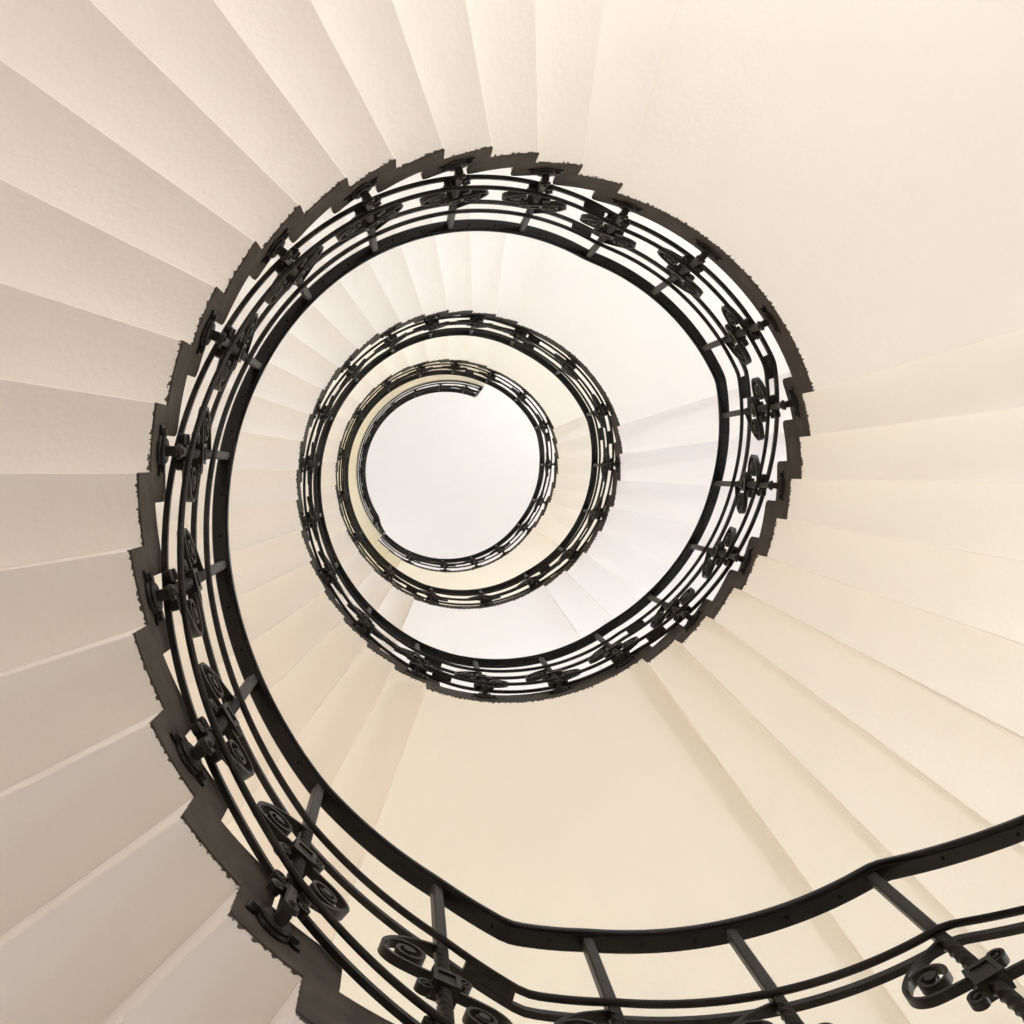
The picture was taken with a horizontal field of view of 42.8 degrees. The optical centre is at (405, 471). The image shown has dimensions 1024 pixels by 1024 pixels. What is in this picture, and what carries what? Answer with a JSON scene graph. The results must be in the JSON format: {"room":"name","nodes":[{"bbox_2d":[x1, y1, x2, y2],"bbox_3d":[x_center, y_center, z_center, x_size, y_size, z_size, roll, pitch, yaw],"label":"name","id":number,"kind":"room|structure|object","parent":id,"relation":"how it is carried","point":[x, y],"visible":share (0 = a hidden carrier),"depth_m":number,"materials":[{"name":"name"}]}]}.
{"room":"spiral stairwell","nodes":[
{"label":"spiral stairwell","id":0,"kind":"room"},
{"bbox_2d":[337,362,488,552],"bbox_3d":[-1.144,-1.111,15.184,3.533,0.200,7.340,34,-90,0],"label":"floor","id":1,"kind":"structure","parent":0,"point":[369,528],"depth_m":15.08,"materials":[{"name":"beige paint"}]},
{"bbox_2d":[358,382,481,538],"bbox_3d":[-0.042,-0.325,15.701,0.855,1.039,2.140,34,-90,0],"label":"gallery railing","id":2,"kind":"object","parent":1,"relation":"attached to","point":[465,390],"visible":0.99,"depth_m":15.54,"materials":[{"name":"black metal"}]},
{"bbox_2d":[143,157,1023,1023],"bbox_3d":[0.493,0.004,8.840,2.240,14.507,2.245,-40,-90,0],"label":"stair railing","id":3,"kind":"object","parent":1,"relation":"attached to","point":[447,984],"visible":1,"depth_m":3.75,"materials":[{"name":"black metal"}]},
{"bbox_2d":[358,374,554,570],"bbox_3d":[0.493,0.006,18.700,8.100,0.200,8.100,0,-90,0],"label":"ceiling","id":4,"kind":"structure","parent":0,"point":[449,475],"depth_m":18.60,"materials":[{"name":"white paint"}]},
{"bbox_3d":[0.493,0.006,8.500,8.100,20.200,8.100,0,-90,0],"label":"wall","id":5,"kind":"structure","parent":0,"visible":0},
{"bbox_2d":[0,472,160,575],"bbox_3d":[-1.934,0.214,3.146,2.635,0.250,0.832,-9,-90,0],"label":"stair step","id":6,"kind":"structure","parent":5,"relation":"attached to","point":[45,516],"depth_m":3.08,"materials":[{"name":"stone"}]},
{"bbox_2d":[0,545,169,672],"bbox_3d":[-1.873,0.586,3.002,2.635,0.238,0.832,-18,-90,0],"label":"stair step","id":7,"kind":"structure","parent":5,"relation":"attached to","point":[53,607],"depth_m":2.93,"materials":[{"name":"stone"}]},
{"bbox_2d":[0,378,170,502],"bbox_3d":[-1.937,-0.162,3.290,2.635,0.262,0.832,0,-90,0],"label":"stair step","id":8,"kind":"structure","parent":5,"relation":"attached to","point":[44,428],"depth_m":3.23,"materials":[{"name":"paint"}]},
{"bbox_2d":[0,623,190,791],"bbox_3d":[-1.755,0.944,2.858,2.635,0.226,0.832,-26,-90,0],"label":"stair step","id":9,"kind":"structure","parent":5,"relation":"attached to","point":[54,708],"depth_m":2.78,"materials":[{"name":"stone"}]},
{"bbox_2d":[0,282,194,435],"bbox_3d":[-1.882,-0.535,3.440,2.635,0.262,0.832,9,-90,0],"label":"stair step","id":10,"kind":"structure","parent":5,"relation":"attached to","point":[44,340],"depth_m":3.38,"materials":[{"name":"stone"}]},
{"bbox_2d":[0,178,226,376],"bbox_3d":[-1.770,-0.895,3.590,2.635,0.262,0.832,18,-90,0],"label":"stair step","id":11,"kind":"structure","parent":5,"relation":"attached to","point":[46,249],"depth_m":3.53,"materials":[{"name":"stone"}]},
{"bbox_2d":[0,705,227,934],"bbox_3d":[-1.583,1.279,2.714,2.635,0.214,0.832,-35,-90,0],"label":"stair step","id":12,"kind":"structure","parent":5,"relation":"attached to","point":[61,822],"depth_m":2.63,"materials":[{"name":"paint"}]},
{"bbox_2d":[0,58,263,324],"bbox_3d":[-1.605,-1.233,3.740,2.636,0.262,0.832,27,-90,0],"label":"stair step","id":13,"kind":"structure","parent":5,"relation":"attached to","point":[48,150],"depth_m":3.68,"materials":[{"name":"stone"}]},
{"bbox_2d":[0,791,274,1023],"bbox_3d":[-1.362,1.584,2.570,2.635,0.202,0.832,-44,-90,0],"label":"stair step","id":14,"kind":"structure","parent":5,"relation":"attached to","point":[77,957],"depth_m":2.48,"materials":[{"name":"stone"}]},
{"bbox_2d":[0,0,304,279],"bbox_3d":[-1.389,-1.541,3.890,2.635,0.262,0.832,36,-90,0],"label":"stair step","id":15,"kind":"structure","parent":5,"relation":"attached to","point":[72,50],"depth_m":3.82,"materials":[{"name":"stone"}]},
{"bbox_2d":[92,0,349,242],"bbox_3d":[-1.127,-1.813,4.040,2.635,0.262,0.832,45,-90,0],"label":"stair step","id":16,"kind":"structure","parent":5,"relation":"attached to","point":[195,43],"depth_m":3.97,"materials":[{"name":"stone"}]},
{"bbox_2d":[100,880,341,1023],"bbox_3d":[-1.097,1.851,2.420,0.832,0.202,2.635,37,-90,0],"label":"stair step","id":17,"kind":"structure","parent":5,"relation":"attached to","point":[231,969],"depth_m":2.33,"materials":[{"name":"stone"}]},
{"bbox_2d":[155,468,303,519],"bbox_3d":[-1.936,0.188,7.640,2.635,0.262,0.826,-8,-90,0],"label":"stair step","id":18,"kind":"structure","parent":5,"relation":"attached to","point":[248,487],"depth_m":7.58,"materials":[{"name":"stone"}]},
{"bbox_2d":[157,499,309,568],"bbox_3d":[-1.880,0.558,7.490,2.635,0.262,0.826,-17,-90,0],"label":"stair step","id":19,"kind":"structure","parent":5,"relation":"attached to","point":[252,525],"depth_m":7.43,"materials":[{"name":"stone"}]},
{"bbox_2d":[165,420,303,482],"bbox_3d":[-1.935,-0.185,7.790,2.635,0.262,0.826,1,-90,0],"label":"stair step","id":20,"kind":"structure","parent":5,"relation":"attached to","point":[253,450],"depth_m":7.73,"materials":[{"name":"stone"}]},
{"bbox_2d":[154,530,319,625],"bbox_3d":[-1.767,0.914,7.340,2.635,0.262,0.826,-26,-90,0],"label":"stair step","id":21,"kind":"structure","parent":5,"relation":"attached to","point":[255,565],"depth_m":7.27,"materials":[{"name":"paint"}]},
{"bbox_2d":[179,376,312,453],"bbox_3d":[-1.878,-0.555,7.940,2.635,0.262,0.826,10,-90,0],"label":"stair step","id":22,"kind":"structure","parent":5,"relation":"attached to","point":[263,416],"depth_m":7.88,"materials":[{"name":"stone"}]},
{"bbox_2d":[163,559,334,689],"bbox_3d":[-1.602,1.249,7.190,2.635,0.262,0.826,-34,-90,0],"label":"stair step","id":23,"kind":"structure","parent":5,"relation":"attached to","point":[263,606],"depth_m":7.12,"materials":[{"name":"stone"}]},
{"bbox_2d":[196,340,324,426],"bbox_3d":[-1.764,-0.911,8.090,2.635,0.262,0.826,18,-90,0],"label":"stair step","id":24,"kind":"structure","parent":5,"relation":"attached to","point":[276,384],"depth_m":8.02,"materials":[{"name":"stone"}]},
{"bbox_2d":[179,589,353,745],"bbox_3d":[-1.387,1.555,7.040,2.635,0.262,0.826,-43,-90,0],"label":"stair step","id":25,"kind":"structure","parent":5,"relation":"attached to","point":[277,649],"depth_m":6.97,"materials":[{"name":"stone"}]},
{"bbox_2d":[215,294,340,401],"bbox_3d":[-1.597,-1.245,8.240,2.635,0.262,0.826,27,-90,0],"label":"stair step","id":26,"kind":"structure","parent":5,"relation":"attached to","point":[292,354],"depth_m":8.18,"materials":[{"name":"stone"}]},
{"bbox_2d":[201,615,379,825],"bbox_3d":[-1.128,1.824,6.890,0.826,0.262,2.635,38,-90,0],"label":"stair step","id":27,"kind":"structure","parent":5,"relation":"attached to","point":[298,693],"depth_m":6.82,"materials":[{"name":"stone"}]},
{"bbox_2d":[239,261,358,380],"bbox_3d":[-1.381,-1.550,8.390,2.635,0.262,0.826,36,-90,0],"label":"stair step","id":28,"kind":"structure","parent":5,"relation":"attached to","point":[313,327],"depth_m":8.32,"materials":[{"name":"stone"}]},
{"bbox_2d":[215,0,395,213],"bbox_3d":[-0.828,-2.041,4.190,0.832,0.262,2.635,-37,-90,0],"label":"stair step","id":29,"kind":"structure","parent":5,"relation":"attached to","point":[291,40],"depth_m":4.12,"materials":[{"name":"paint"}]},
{"bbox_2d":[226,641,407,870],"bbox_3d":[-0.830,2.051,6.740,0.826,0.262,2.635,29,-90,0],"label":"stair step","id":30,"kind":"structure","parent":5,"relation":"attached to","point":[326,737],"depth_m":6.67,"materials":[{"name":"stone"}]},
{"bbox_2d":[300,461,337,488],"bbox_3d":[-1.942,0.070,11.821,2.640,0.300,0.966,-6,-90,0],"label":"stair step","id":31,"kind":"structure","parent":5,"relation":"attached to","point":[329,469],"depth_m":11.78,"materials":[{"name":"stone"}]},
{"bbox_2d":[303,432,341,471],"bbox_3d":[-1.914,-0.366,11.971,2.640,0.300,0.966,4,-90,0],"label":"stair step","id":32,"kind":"structure","parent":5,"relation":"attached to","point":[332,447],"depth_m":11.93,"materials":[{"name":"stone"}]},
{"bbox_2d":[301,485,343,515],"bbox_3d":[-1.891,0.505,11.671,2.640,0.300,0.966,-16,-90,0],"label":"stair step","id":33,"kind":"structure","parent":5,"relation":"attached to","point":[329,494],"depth_m":11.63,"materials":[{"name":"stone"}]},
{"bbox_2d":[270,233,379,360],"bbox_3d":[-1.121,-1.819,8.540,2.635,0.262,0.826,45,-90,0],"label":"stair step","id":34,"kind":"structure","parent":5,"relation":"attached to","point":[336,303],"depth_m":8.48,"materials":[{"name":"stone"}]},
{"bbox_2d":[306,507,351,546],"bbox_3d":[-1.763,0.923,11.521,2.640,0.300,0.966,-27,-90,0],"label":"stair step","id":35,"kind":"structure","parent":5,"relation":"attached to","point":[335,521],"depth_m":11.48,"materials":[{"name":"stone"}]},
{"bbox_2d":[309,408,349,446],"bbox_3d":[-1.808,-0.791,12.121,2.640,0.300,0.966,15,-90,0],"label":"stair step","id":36,"kind":"structure","parent":5,"relation":"attached to","point":[339,427],"depth_m":12.08,"materials":[{"name":"stone"}]},
{"bbox_2d":[268,968,393,1023],"bbox_3d":[-0.793,2.074,2.270,0.832,0.202,2.635,28,-90,0],"label":"stair step","id":37,"kind":"structure","parent":5,"relation":"attached to","point":[312,1000],"depth_m":2.29,"materials":[{"name":"stone"}]},
{"bbox_2d":[311,529,365,567],"bbox_3d":[-1.562,1.312,11.371,2.640,0.300,0.966,-37,-90,0],"label":"stair step","id":38,"kind":"structure","parent":5,"relation":"attached to","point":[344,546],"depth_m":11.33,"materials":[{"name":"paint"}]},
{"bbox_2d":[320,383,360,429],"bbox_3d":[-1.629,-1.190,12.271,2.640,0.300,0.966,25,-90,0],"label":"stair step","id":39,"kind":"structure","parent":5,"relation":"attached to","point":[350,405],"depth_m":12.23,"materials":[{"name":"paint"}]},
{"bbox_2d":[304,209,401,344],"bbox_3d":[-0.823,-2.044,8.690,0.826,0.262,2.635,-36,-90,0],"label":"stair step","id":40,"kind":"structure","parent":5,"relation":"attached to","point":[362,283],"depth_m":8.63,"materials":[{"name":"stone"}]},
{"bbox_2d":[332,363,374,409],"bbox_3d":[-1.380,-1.550,12.421,2.640,0.300,0.966,35,-90,0],"label":"stair step","id":41,"kind":"structure","parent":5,"relation":"attached to","point":[364,388],"depth_m":12.38,"materials":[{"name":"stone"}]},
{"bbox_2d":[272,663,439,943],"bbox_3d":[-0.502,2.229,6.590,0.826,0.262,2.635,20,-90,0],"label":"stair step","id":42,"kind":"structure","parent":5,"relation":"attached to","point":[363,777],"depth_m":6.52,"materials":[{"name":"paint"}]},
{"bbox_2d":[330,549,381,602],"bbox_3d":[-1.295,1.659,11.221,0.966,0.300,2.640,43,-90,0],"label":"stair step","id":43,"kind":"structure","parent":5,"relation":"attached to","point":[357,566],"depth_m":11.18,"materials":[{"name":"stone"}]},
{"bbox_2d":[350,345,391,395],"bbox_3d":[-1.072,-1.861,12.571,0.966,0.300,2.640,-44,-90,0],"label":"stair step","id":44,"kind":"structure","parent":5,"relation":"attached to","point":[380,373],"depth_m":12.53,"materials":[{"name":"paint"}]},
{"bbox_2d":[343,568,401,625],"bbox_3d":[-0.970,1.952,11.071,0.966,0.300,2.640,33,-90,0],"label":"stair step","id":45,"kind":"structure","parent":5,"relation":"attached to","point":[375,586],"depth_m":11.03,"materials":[{"name":"stone"}]},
{"bbox_2d":[312,0,444,192],"bbox_3d":[-0.496,-2.220,4.340,0.832,0.262,2.635,-28,-90,0],"label":"stair step","id":46,"kind":"structure","parent":5,"relation":"attached to","point":[369,36],"depth_m":4.28,"materials":[{"name":"paint"}]},
{"bbox_2d":[366,539,393,566],"bbox_3d":[-1.110,1.840,14.990,0.798,0.262,2.634,37,-90,0],"label":"stair step","id":47,"kind":"structure","parent":5,"relation":"attached to","point":[378,545],"depth_m":14.93,"materials":[{"name":"stone"}]},
{"bbox_2d":[342,187,424,331],"bbox_3d":[-0.494,-2.221,8.840,0.826,0.262,2.635,-28,-90,0],"label":"stair step","id":48,"kind":"structure","parent":5,"relation":"attached to","point":[391,267],"depth_m":8.78,"materials":[{"name":"stone"}]},
{"bbox_2d":[376,550,404,571],"bbox_3d":[-0.821,2.057,14.840,0.798,0.262,2.634,29,-90,0],"label":"stair step","id":49,"kind":"structure","parent":5,"relation":"attached to","point":[392,558],"depth_m":14.78,"materials":[{"name":"paint"}]},
{"bbox_2d":[372,332,409,377],"bbox_3d":[-0.712,-2.110,12.721,0.966,0.300,2.640,-34,-90,0],"label":"stair step","id":50,"kind":"structure","parent":5,"relation":"attached to","point":[396,363],"depth_m":12.68,"materials":[{"name":"stone"}]},
{"bbox_2d":[370,584,423,653],"bbox_3d":[-0.598,2.183,10.921,0.966,0.300,2.640,22,-90,0],"label":"stair step","id":51,"kind":"structure","parent":5,"relation":"attached to","point":[395,605],"depth_m":10.88,"materials":[{"name":"stone"}]},
{"bbox_2d":[395,322,428,372],"bbox_3d":[-0.314,-2.292,12.871,0.966,0.300,2.640,-24,-90,0],"label":"stair step","id":52,"kind":"structure","parent":5,"relation":"attached to","point":[416,354],"depth_m":12.83,"materials":[{"name":"stone"}]},
{"bbox_2d":[383,172,448,323],"bbox_3d":[-0.142,-2.346,8.990,0.826,0.262,2.635,-19,-90,0],"label":"stair step","id":53,"kind":"structure","parent":5,"relation":"attached to","point":[422,257],"depth_m":8.93,"materials":[{"name":"stone"}]},
{"bbox_2d":[421,317,448,364],"bbox_3d":[0.110,-2.399,13.021,0.966,0.300,2.640,-13,-90,0],"label":"stair step","id":54,"kind":"structure","parent":5,"relation":"attached to","point":[437,348],"depth_m":12.98,"materials":[{"name":"stone"}]},
{"bbox_2d":[394,0,492,178],"bbox_3d":[-0.141,-2.346,4.490,0.832,0.262,2.635,-19,-90,0],"label":"stair step","id":55,"kind":"structure","parent":5,"relation":"attached to","point":[439,35],"depth_m":4.43,"materials":[{"name":"stone"}]},
{"bbox_2d":[426,167,472,317],"bbox_3d":[0.225,-2.415,9.140,0.826,0.262,2.635,-10,-90,0],"label":"stair step","id":56,"kind":"structure","parent":5,"relation":"attached to","point":[454,249],"depth_m":9.07,"materials":[{"name":"stone"}]},
{"bbox_2d":[439,315,471,362],"bbox_3d":[0.547,-2.429,13.171,0.966,0.300,2.640,-3,-90,0],"label":"stair step","id":57,"kind":"structure","parent":5,"relation":"attached to","point":[459,346],"depth_m":13.13,"materials":[{"name":"stone"}]},
{"bbox_2d":[459,320,500,367],"bbox_3d":[0.982,-2.380,13.321,0.966,0.300,2.640,7,-90,0],"label":"stair step","id":58,"kind":"structure","parent":5,"relation":"attached to","point":[481,349],"depth_m":13.28,"materials":[{"name":"stone"}]},
{"bbox_2d":[393,521,567,605],"bbox_3d":[1.126,2.524,14.727,3.659,0.188,3.972,34,-90,0],"label":"stair landing","id":59,"kind":"structure","parent":5,"relation":"attached to","point":[535,546],"depth_m":14.63,"materials":[{"name":"stone"}]},
{"bbox_2d":[460,168,513,317],"bbox_3d":[0.599,-2.428,9.290,0.826,0.262,2.635,-1,-90,0],"label":"stair step","id":60,"kind":"structure","parent":5,"relation":"attached to","point":[488,248],"depth_m":9.22,"materials":[{"name":"stone"}]},
{"bbox_2d":[392,577,600,694],"bbox_3d":[0.563,2.607,10.827,3.435,0.188,3.130,-35,-90,0],"label":"stair landing","id":61,"kind":"structure","parent":5,"relation":"attached to","point":[530,622],"depth_m":10.73,"materials":[{"name":"stone"}]},
{"bbox_2d":[466,0,538,173],"bbox_3d":[0.229,-2.416,4.640,0.832,0.262,2.635,-10,-90,0],"label":"stair step","id":62,"kind":"structure","parent":5,"relation":"attached to","point":[504,32],"depth_m":4.58,"materials":[{"name":"stone"}]},
{"bbox_2d":[486,175,557,324],"bbox_3d":[0.970,-2.383,9.440,0.826,0.262,2.635,8,-90,0],"label":"stair step","id":63,"kind":"structure","parent":5,"relation":"attached to","point":[521,252],"depth_m":9.38,"materials":[{"name":"stone"}]},
{"bbox_2d":[478,324,605,428],"bbox_3d":[2.380,-1.750,13.527,3.132,0.188,3.013,17,-90,0],"label":"stair landing","id":64,"kind":"structure","parent":5,"relation":"attached to","point":[545,389],"depth_m":13.44,"materials":[{"name":"stone"}]},
{"bbox_2d":[510,0,604,177],"bbox_3d":[0.605,-2.427,4.790,0.832,0.262,2.635,-1,-90,0],"label":"stair step","id":65,"kind":"structure","parent":5,"relation":"attached to","point":[568,31],"depth_m":4.73,"materials":[{"name":"paint"}]},
{"bbox_2d":[533,509,589,550],"bbox_3d":[2.626,1.182,14.540,2.633,0.262,0.761,25,-90,0],"label":"stair step","id":66,"kind":"structure","parent":5,"relation":"attached to","point":[555,531],"depth_m":14.48,"materials":[{"name":"stone"}]},
{"bbox_2d":[541,496,596,537],"bbox_3d":[2.770,0.869,14.390,2.633,0.262,0.761,17,-90,0],"label":"stair step","id":67,"kind":"structure","parent":5,"relation":"attached to","point":[566,517],"depth_m":14.33,"materials":[{"name":"stone"}]},
{"bbox_2d":[548,482,605,513],"bbox_3d":[2.869,0.539,14.240,2.633,0.262,0.761,9,-90,0],"label":"stair step","id":68,"kind":"structure","parent":5,"relation":"attached to","point":[567,499],"depth_m":14.18,"materials":[{"name":"paint"}]},
{"bbox_2d":[548,411,612,443],"bbox_3d":[2.785,-0.819,13.640,2.633,0.262,0.761,-23,-90,0],"label":"stair step","id":69,"kind":"structure","parent":5,"relation":"attached to","point":[577,428],"depth_m":13.58,"materials":[{"name":"stone"}]},
{"bbox_2d":[553,467,612,496],"bbox_3d":[2.921,0.198,14.090,2.633,0.262,0.761,1,-90,0],"label":"stair step","id":70,"kind":"structure","parent":5,"relation":"attached to","point":[579,483],"depth_m":14.03,"materials":[{"name":"stone"}]},
{"bbox_2d":[552,430,615,458],"bbox_3d":[2.878,-0.488,13.790,2.633,0.262,0.761,-15,-90,0],"label":"stair step","id":71,"kind":"structure","parent":5,"relation":"attached to","point":[581,446],"depth_m":13.73,"materials":[{"name":"paint"}]},
{"bbox_2d":[554,452,614,474],"bbox_3d":[2.924,-0.146,13.940,2.633,0.262,0.761,-7,-90,0],"label":"stair step","id":72,"kind":"structure","parent":5,"relation":"attached to","point":[579,464],"depth_m":13.88,"materials":[{"name":"stone"}]},
{"bbox_2d":[543,561,639,668],"bbox_3d":[2.074,1.857,10.640,0.977,0.262,2.640,-45,-90,0],"label":"stair step","id":73,"kind":"structure","parent":5,"relation":"attached to","point":[584,614],"depth_m":10.58,"materials":[{"name":"stone"}]},
{"bbox_2d":[553,0,677,195],"bbox_3d":[0.979,-2.381,4.940,0.832,0.262,2.635,8,-90,0],"label":"stair step","id":74,"kind":"structure","parent":5,"relation":"attached to","point":[634,33],"depth_m":4.88,"materials":[{"name":"stone"}]},
{"bbox_2d":[332,645,907,1023],"bbox_3d":[0.622,2.616,6.477,3.378,0.188,3.126,-36,-90,0],"label":"stair landing","id":75,"kind":"structure","parent":5,"relation":"attached to","point":[596,803],"depth_m":6.38,"materials":[{"name":"stone"}]},
{"bbox_2d":[564,542,685,646],"bbox_3d":[2.383,1.541,10.490,2.640,0.262,0.977,35,-90,0],"label":"stair step","id":76,"kind":"structure","parent":5,"relation":"attached to","point":[615,595],"depth_m":10.43,"materials":[{"name":"stone"}]},
{"bbox_2d":[506,185,789,426],"bbox_3d":[2.480,-1.691,9.627,3.369,0.188,3.121,16,-90,0],"label":"stair landing","id":77,"kind":"structure","parent":5,"relation":"attached to","point":[639,359],"depth_m":9.53,"materials":[{"name":"stone"}]},
{"bbox_2d":[582,519,720,622],"bbox_3d":[2.630,1.173,10.340,2.640,0.262,0.977,24,-90,0],"label":"stair step","id":78,"kind":"structure","parent":5,"relation":"attached to","point":[641,569],"depth_m":10.27,"materials":[{"name":"stone"}]},
{"bbox_2d":[598,495,748,584],"bbox_3d":[2.805,0.768,10.190,2.640,0.262,0.977,14,-90,0],"label":"stair step","id":79,"kind":"structure","parent":5,"relation":"attached to","point":[665,540],"depth_m":10.12,"materials":[{"name":"stone"}]},
{"bbox_2d":[609,469,775,540],"bbox_3d":[2.905,0.337,10.040,2.640,0.262,0.977,3,-90,0],"label":"stair step","id":80,"kind":"structure","parent":5,"relation":"attached to","point":[677,503],"depth_m":9.97,"materials":[{"name":"stone"}]},
{"bbox_2d":[614,434,786,489],"bbox_3d":[2.925,-0.105,9.890,2.641,0.262,0.977,-7,-90,0],"label":"stair step","id":81,"kind":"structure","parent":5,"relation":"attached to","point":[689,464],"depth_m":9.82,"materials":[{"name":"paint"}]},
{"bbox_2d":[610,373,791,453],"bbox_3d":[2.865,-0.543,9.740,2.640,0.262,0.977,-17,-90,0],"label":"stair step","id":82,"kind":"structure","parent":5,"relation":"attached to","point":[694,423],"depth_m":9.67,"materials":[{"name":"stone"}]},
{"bbox_2d":[592,0,1023,393],"bbox_3d":[2.502,-1.669,5.127,3.405,0.188,3.138,17,-90,0],"label":"stair landing","id":83,"kind":"structure","parent":5,"relation":"attached to","point":[855,168],"depth_m":5.03,"materials":[{"name":"stone"}]},
{"bbox_2d":[640,624,1023,1023],"bbox_3d":[2.095,1.840,6.290,0.822,0.262,2.635,-45,-90,0],"label":"stair step","id":84,"kind":"structure","parent":5,"relation":"attached to","point":[823,842],"depth_m":6.22,"materials":[{"name":"stone"}]},
{"bbox_2d":[673,599,1023,987],"bbox_3d":[2.356,1.575,6.140,2.635,0.262,0.822,36,-90,0],"label":"stair step","id":85,"kind":"structure","parent":5,"relation":"attached to","point":[903,810],"depth_m":6.07,"materials":[{"name":"stone"}]},
{"bbox_2d":[703,570,1023,848],"bbox_3d":[2.573,1.273,5.990,2.635,0.262,0.822,28,-90,0],"label":"stair step","id":86,"kind":"structure","parent":5,"relation":"attached to","point":[977,761],"depth_m":5.92,"materials":[{"name":"stone"}]},
{"bbox_2d":[731,536,1023,737],"bbox_3d":[2.741,0.941,5.840,2.635,0.262,0.822,19,-90,0],"label":"stair step","id":87,"kind":"structure","parent":5,"relation":"attached to","point":[982,672],"depth_m":5.77,"materials":[{"name":"stone"}]},
{"bbox_2d":[754,500,1023,644],"bbox_3d":[2.858,0.588,5.690,2.635,0.262,0.822,10,-90,0],"label":"stair step","id":88,"kind":"structure","parent":5,"relation":"attached to","point":[985,593],"depth_m":5.62,"materials":[{"name":"stone"}]},
{"bbox_2d":[773,461,1023,561],"bbox_3d":[2.919,0.221,5.540,2.635,0.262,0.822,1,-90,0],"label":"stair step","id":89,"kind":"structure","parent":5,"relation":"attached to","point":[987,519],"depth_m":5.47,"materials":[{"name":"stone"}]},
{"bbox_2d":[783,330,1023,436],"bbox_3d":[2.871,-0.520,5.240,2.635,0.262,0.822,-16,-90,0],"label":"stair step","id":90,"kind":"structure","parent":5,"relation":"attached to","point":[987,376],"depth_m":5.17,"materials":[{"name":"stone"}]},
{"bbox_2d":[783,408,1023,483],"bbox_3d":[2.923,-0.151,5.390,2.635,0.262,0.822,-7,-90,0],"label":"stair step","id":91,"kind":"structure","parent":5,"relation":"attached to","point":[985,447],"depth_m":5.33,"materials":[{"name":"paint"}]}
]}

